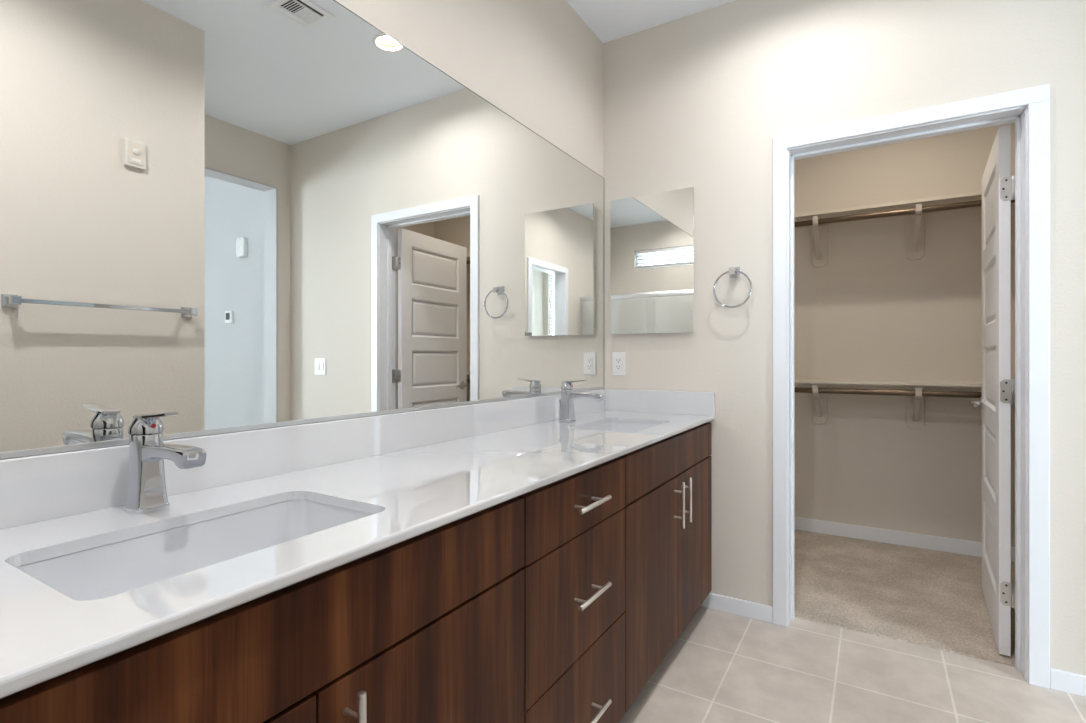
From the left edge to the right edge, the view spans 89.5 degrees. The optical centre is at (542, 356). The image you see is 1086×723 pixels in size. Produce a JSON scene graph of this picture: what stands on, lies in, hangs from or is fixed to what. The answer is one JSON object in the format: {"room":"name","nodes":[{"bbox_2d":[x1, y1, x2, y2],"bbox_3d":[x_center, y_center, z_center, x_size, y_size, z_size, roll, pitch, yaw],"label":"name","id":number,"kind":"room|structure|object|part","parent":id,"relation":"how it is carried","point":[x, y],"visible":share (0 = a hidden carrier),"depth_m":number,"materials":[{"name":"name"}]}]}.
{"room":"bathroom","nodes":[
{"label":"bathroom","id":0,"kind":"room"},
{"bbox_2d":[31,0,602,455],"bbox_3d":[-0.710,-0.224,1.228,0.120,2.748,4.005,0,0,31],"label":"wall","id":1,"kind":"structure","parent":0,"point":[538,62],"depth_m":2.14,"materials":[{"name":"white paint"}]},
{"bbox_2d":[0,0,603,458],"bbox_3d":[-0.362,-0.374,1.676,0.008,1.070,2.592,0,0,31],"label":"vanity mirror","id":2,"kind":"object","parent":1,"relation":"attached to","point":[226,216],"visible":1,"depth_m":1.22,"materials":[{"name":"white mirror"}]},
{"bbox_2d":[0,389,604,528],"bbox_3d":[-0.361,0.215,1.665,0.019,0.108,2.574,0,0,31],"label":"backsplash","id":3,"kind":"structure","parent":1,"relation":"attached to","point":[42,487],"depth_m":1.19,"materials":[{"name":"white stone"}]},
{"bbox_2d":[566,0,734,42],"bbox_3d":[0.749,-1.648,1.127,2.720,0.100,5.505,0,0,31],"label":"ceiling","id":4,"kind":"structure","parent":0,"point":[610,20],"depth_m":2.54,"materials":[{"name":"white paint"}]},
{"bbox_2d":[603,0,1085,674],"bbox_3d":[1.455,-0.224,2.176,2.600,2.748,0.140,0,0,31],"label":"wall","id":5,"kind":"structure","parent":0,"point":[700,100],"depth_m":2.39,"materials":[{"name":"white paint"}]},
{"bbox_2d":[612,352,624,374],"bbox_3d":[0.379,0.034,2.741,0.070,0.116,0.009,0,0,31],"label":"wall outlet","id":6,"kind":"object","parent":5,"relation":"attached to","point":[618,358],"visible":1,"depth_m":2.74,"materials":[{"name":"white plastic"}]},
{"bbox_2d":[615,357,621,370],"bbox_3d":[0.377,0.034,2.739,0.033,0.067,0.004,0,0,31],"label":"receptacle","id":7,"kind":"object","parent":6,"relation":"attached to","point":[618,360],"depth_m":2.74,"materials":[{"name":"grey plastic"}]},
{"bbox_2d":[610,187,693,333],"bbox_3d":[0.523,-0.449,2.641,0.418,0.670,0.030,0,0,31],"label":"medicine cabinet","id":8,"kind":"object","parent":5,"relation":"attached to","point":[652,235],"visible":1,"depth_m":2.62,"materials":[{"name":"silver mirror"}]},
{"bbox_2d":[713,267,751,307],"bbox_3d":[0.844,-0.309,2.427,0.167,0.187,0.064,0,0,31],"label":"towel ring","id":9,"kind":"object","parent":5,"relation":"attached to","point":[734,272],"visible":1,"depth_m":2.41,"materials":[{"name":"silver metal"}]},
{"bbox_2d":[701,593,772,622],"bbox_3d":[0.862,1.115,2.446,0.306,0.070,0.013,0,0,31],"label":"baseboard","id":10,"kind":"structure","parent":5,"relation":"attached to","point":[744,608],"depth_m":2.43,"materials":[{"name":"white paint"}]},
{"bbox_2d":[787,105,1027,681],"bbox_3d":[1.416,0.124,2.200,0.806,2.052,0.142,0,0,31],"label":"trim","id":11,"kind":"structure","parent":5,"relation":"attached to","point":[1019,115],"depth_m":2.02,"materials":[{"name":"white paint"}]},
{"bbox_2d":[773,84,1049,688],"bbox_3d":[1.376,0.102,2.133,0.896,2.097,0.015,0,0,31],"label":"trim","id":12,"kind":"structure","parent":5,"relation":"attached to","point":[1037,98],"depth_m":1.93,"materials":[{"name":"white paint"}]},
{"bbox_2d":[969,125,1014,655],"bbox_3d":[1.963,0.128,2.379,0.142,2.016,0.796,0,0,35],"label":"door","id":13,"kind":"structure","parent":5,"relation":"in","point":[998,185],"depth_m":2.13,"materials":[{"name":"white paint"}]},
{"bbox_3d":[2.096,0.225,2.648,0.054,0.064,0.144,0,0,35],"label":"lever handle","id":14,"kind":"part","parent":13,"relation":"part of","materials":[{"name":"silver metal"}]},
{"bbox_2d":[1050,668,1085,696],"bbox_3d":[2.144,1.115,1.669,0.896,0.070,0.013,0,0,31],"label":"baseboard","id":15,"kind":"structure","parent":5,"relation":"attached to","point":[1060,680],"depth_m":1.87,"materials":[{"name":"white paint"}]},
{"bbox_2d":[619,530,1085,722],"bbox_3d":[0.791,1.177,1.137,2.780,0.066,5.405,0,0,31],"label":"floor","id":16,"kind":"structure","parent":0,"point":[723,667],"depth_m":2.09,"materials":[{"name":"beige tile"}]},
{"bbox_2d":[0,497,523,722],"bbox_3d":[-0.515,0.719,0.863,0.582,0.863,1.013,0,0,31],"label":"base cabinet","id":17,"kind":"object","parent":16,"relation":"on","point":[427,627],"visible":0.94,"depth_m":0.78,"materials":[{"name":"brown wood"}]},
{"bbox_3d":[-0.440,0.759,0.521,0.019,0.614,0.501,0,0,31],"label":"door","id":18,"kind":"part","parent":17,"relation":"part of","materials":[{"name":"brown wood"}]},
{"bbox_3d":[-0.261,0.547,0.760,0.040,0.170,0.012,0,0,31],"label":"handle","id":19,"kind":"part","parent":17,"relation":"part of","materials":[{"name":"silver metal"}]},
{"bbox_2d":[0,389,714,698],"bbox_3d":[-0.125,0.224,1.533,0.559,0.125,2.593,0,0,31],"label":"countertop","id":20,"kind":"structure","parent":17,"relation":"on","point":[418,472],"depth_m":0.99,"materials":[{"name":"white stone"}]},
{"bbox_2d":[123,412,205,513],"bbox_3d":[-0.646,0.180,0.934,0.205,0.175,0.054,0,0,31],"label":"faucet","id":21,"kind":"object","parent":20,"relation":"on","point":[146,491],"visible":1,"depth_m":0.94,"materials":[{"name":"silver metal"}]},
{"bbox_3d":[-0.671,0.101,0.949,0.109,0.015,0.033,0,0,31],"label":"lever","id":22,"kind":"part","parent":21,"relation":"part of","materials":[{"name":"silver metal"}]},
{"bbox_3d":[-0.624,0.169,0.920,0.154,0.042,0.036,0,0,31],"label":"spout","id":23,"kind":"part","parent":21,"relation":"part of","materials":[{"name":"silver metal"}]},
{"bbox_2d":[17,499,372,600],"bbox_3d":[-0.496,0.361,0.850,0.322,0.150,0.496,0,0,31],"label":"undermount sink","id":24,"kind":"object","parent":20,"relation":"in","point":[113,569],"visible":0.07,"depth_m":0.92,"materials":[{"name":"white ceramic"}]},
{"bbox_2d":[559,380,604,421],"bbox_3d":[0.155,0.180,2.254,0.205,0.175,0.054,0,0,31],"label":"faucet","id":25,"kind":"object","parent":20,"relation":"on","point":[567,414],"visible":1,"depth_m":2.26,"materials":[{"name":"grey metal"}]},
{"bbox_3d":[0.130,0.101,2.269,0.109,0.015,0.033,0,0,31],"label":"lever","id":26,"kind":"part","parent":25,"relation":"part of","materials":[{"name":"silver metal"}]},
{"bbox_3d":[0.177,0.169,2.240,0.154,0.042,0.036,0,0,31],"label":"spout","id":27,"kind":"part","parent":25,"relation":"part of","materials":[{"name":"silver metal"}]},
{"bbox_2d":[582,421,659,432],"bbox_3d":[0.312,0.361,2.184,0.322,0.150,0.496,0,0,31],"label":"undermount sink","id":28,"kind":"object","parent":20,"relation":"in","point":[614,426],"visible":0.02,"depth_m":2.39,"materials":[{"name":"white ceramic"}]},
{"bbox_3d":[-0.178,0.759,0.954,0.019,0.614,0.504,0,0,31],"label":"door","id":29,"kind":"part","parent":17,"relation":"part of","materials":[{"name":"brown wood"}]},
{"bbox_2d":[518,457,624,722],"bbox_3d":[-0.110,0.719,1.533,0.582,0.863,0.552,0,0,31],"label":"base cabinet","id":30,"kind":"object","parent":16,"relation":"on","point":[574,567],"visible":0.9,"depth_m":1.36,"materials":[{"name":"brown wood"}]},
{"bbox_3d":[0.097,0.374,1.407,0.019,0.148,0.548,0,0,31],"label":"drawer","id":31,"kind":"part","parent":30,"relation":"part of","materials":[{"name":"brown wood"}]},
{"bbox_3d":[0.097,0.914,1.407,0.019,0.304,0.548,0,0,31],"label":"drawer","id":32,"kind":"part","parent":30,"relation":"part of","materials":[{"name":"brown wood"}]},
{"bbox_3d":[0.122,0.604,1.392,0.040,0.012,0.170,0,0,31],"label":"handle","id":33,"kind":"part","parent":30,"relation":"part of","materials":[{"name":"silver metal"}]},
{"bbox_3d":[0.122,0.372,1.392,0.040,0.012,0.170,0,0,31],"label":"handle","id":34,"kind":"part","parent":30,"relation":"part of","materials":[{"name":"silver metal"}]},
{"bbox_3d":[0.122,0.916,1.392,0.040,0.012,0.170,0,0,31],"label":"handle","id":35,"kind":"part","parent":30,"relation":"part of","materials":[{"name":"silver metal"}]},
{"bbox_2d":[620,423,711,711],"bbox_3d":[0.295,0.719,2.201,0.582,0.863,1.011,0,0,31],"label":"base cabinet","id":36,"kind":"object","parent":16,"relation":"on","point":[668,507],"visible":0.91,"depth_m":1.95,"materials":[{"name":"brown wood"}]},
{"bbox_3d":[0.372,0.759,1.862,0.019,0.614,0.506,0,0,31],"label":"door","id":37,"kind":"part","parent":36,"relation":"part of","materials":[{"name":"brown wood"}]},
{"bbox_3d":[0.506,0.547,2.026,0.040,0.170,0.012,0,0,31],"label":"handle","id":38,"kind":"part","parent":36,"relation":"part of","materials":[{"name":"silver metal"}]},
{"bbox_3d":[0.552,0.547,2.103,0.040,0.170,0.012,0,0,31],"label":"handle","id":39,"kind":"part","parent":36,"relation":"part of","materials":[{"name":"silver metal"}]},
{"bbox_3d":[0.633,0.759,2.294,0.019,0.614,0.497,0,0,31],"label":"door","id":40,"kind":"part","parent":36,"relation":"part of","materials":[{"name":"brown wood"}]},
{"bbox_2d":[795,123,1014,546],"bbox_3d":[2.233,-0.224,3.365,2.500,2.748,0.100,0,0,31],"label":"wall","id":41,"kind":"structure","parent":0,"point":[872,312],"depth_m":3.37,"materials":[{"name":"white paint"}]},
{"bbox_2d":[812,216,827,267],"bbox_3d":[1.720,-0.718,3.430,0.092,0.268,0.320,0,0,31],"label":"rod bracket","id":42,"kind":"object","parent":41,"relation":"attached to","point":[819,233],"visible":1,"depth_m":3.53,"materials":[{"name":"beige metal"}]},
{"bbox_2d":[795,200,1014,226],"bbox_3d":[2.049,-0.816,3.071,2.250,0.033,0.033,0,0,31],"label":"closet rod","id":43,"kind":"object","parent":42,"relation":"attached to","point":[978,203],"visible":0.49,"depth_m":3.10,"materials":[{"name":"brown metal"}]},
{"bbox_2d":[812,383,827,423],"bbox_3d":[1.720,0.300,3.430,0.092,0.268,0.320,0,0,31],"label":"rod bracket","id":44,"kind":"object","parent":41,"relation":"attached to","point":[819,400],"visible":0.83,"depth_m":3.54,"materials":[{"name":"beige metal"}]},
{"bbox_2d":[795,387,981,397],"bbox_3d":[2.049,0.202,3.071,2.250,0.033,0.033,0,0,31],"label":"closet rod","id":45,"kind":"object","parent":44,"relation":"attached to","point":[960,394],"visible":0.49,"depth_m":3.10,"materials":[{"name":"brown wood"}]},
{"bbox_2d":[795,378,981,386],"bbox_3d":[2.121,0.151,3.190,2.250,0.018,0.315,0,0,31],"label":"closet shelf","id":46,"kind":"object","parent":41,"relation":"attached to","point":[797,380],"visible":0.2,"depth_m":3.17,"materials":[{"name":"beige paint"}]},
{"bbox_2d":[795,517,1014,561],"bbox_3d":[2.200,1.106,3.319,2.250,0.088,0.013,0,0,31],"label":"baseboard","id":47,"kind":"structure","parent":41,"relation":"attached to","point":[972,548],"depth_m":3.34,"materials":[{"name":"white paint"}]},
{"bbox_2d":[795,192,1014,227],"bbox_3d":[2.121,-0.865,3.190,2.250,0.018,0.315,0,0,31],"label":"closet shelf","id":48,"kind":"object","parent":41,"relation":"attached to","point":[975,196],"visible":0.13,"depth_m":3.15,"materials":[{"name":"beige paint"}]},
{"bbox_2d":[906,203,924,259],"bbox_3d":[2.160,-0.718,3.163,0.092,0.268,0.320,0,0,31],"label":"rod bracket","id":49,"kind":"object","parent":41,"relation":"attached to","point":[915,224],"visible":1,"depth_m":3.27,"materials":[{"name":"beige metal"}]},
{"bbox_2d":[906,386,924,429],"bbox_3d":[2.160,0.300,3.163,0.092,0.268,0.320,0,0,31],"label":"rod bracket","id":50,"kind":"object","parent":41,"relation":"attached to","point":[915,405],"visible":0.81,"depth_m":3.27,"materials":[{"name":"beige metal"}]}
]}

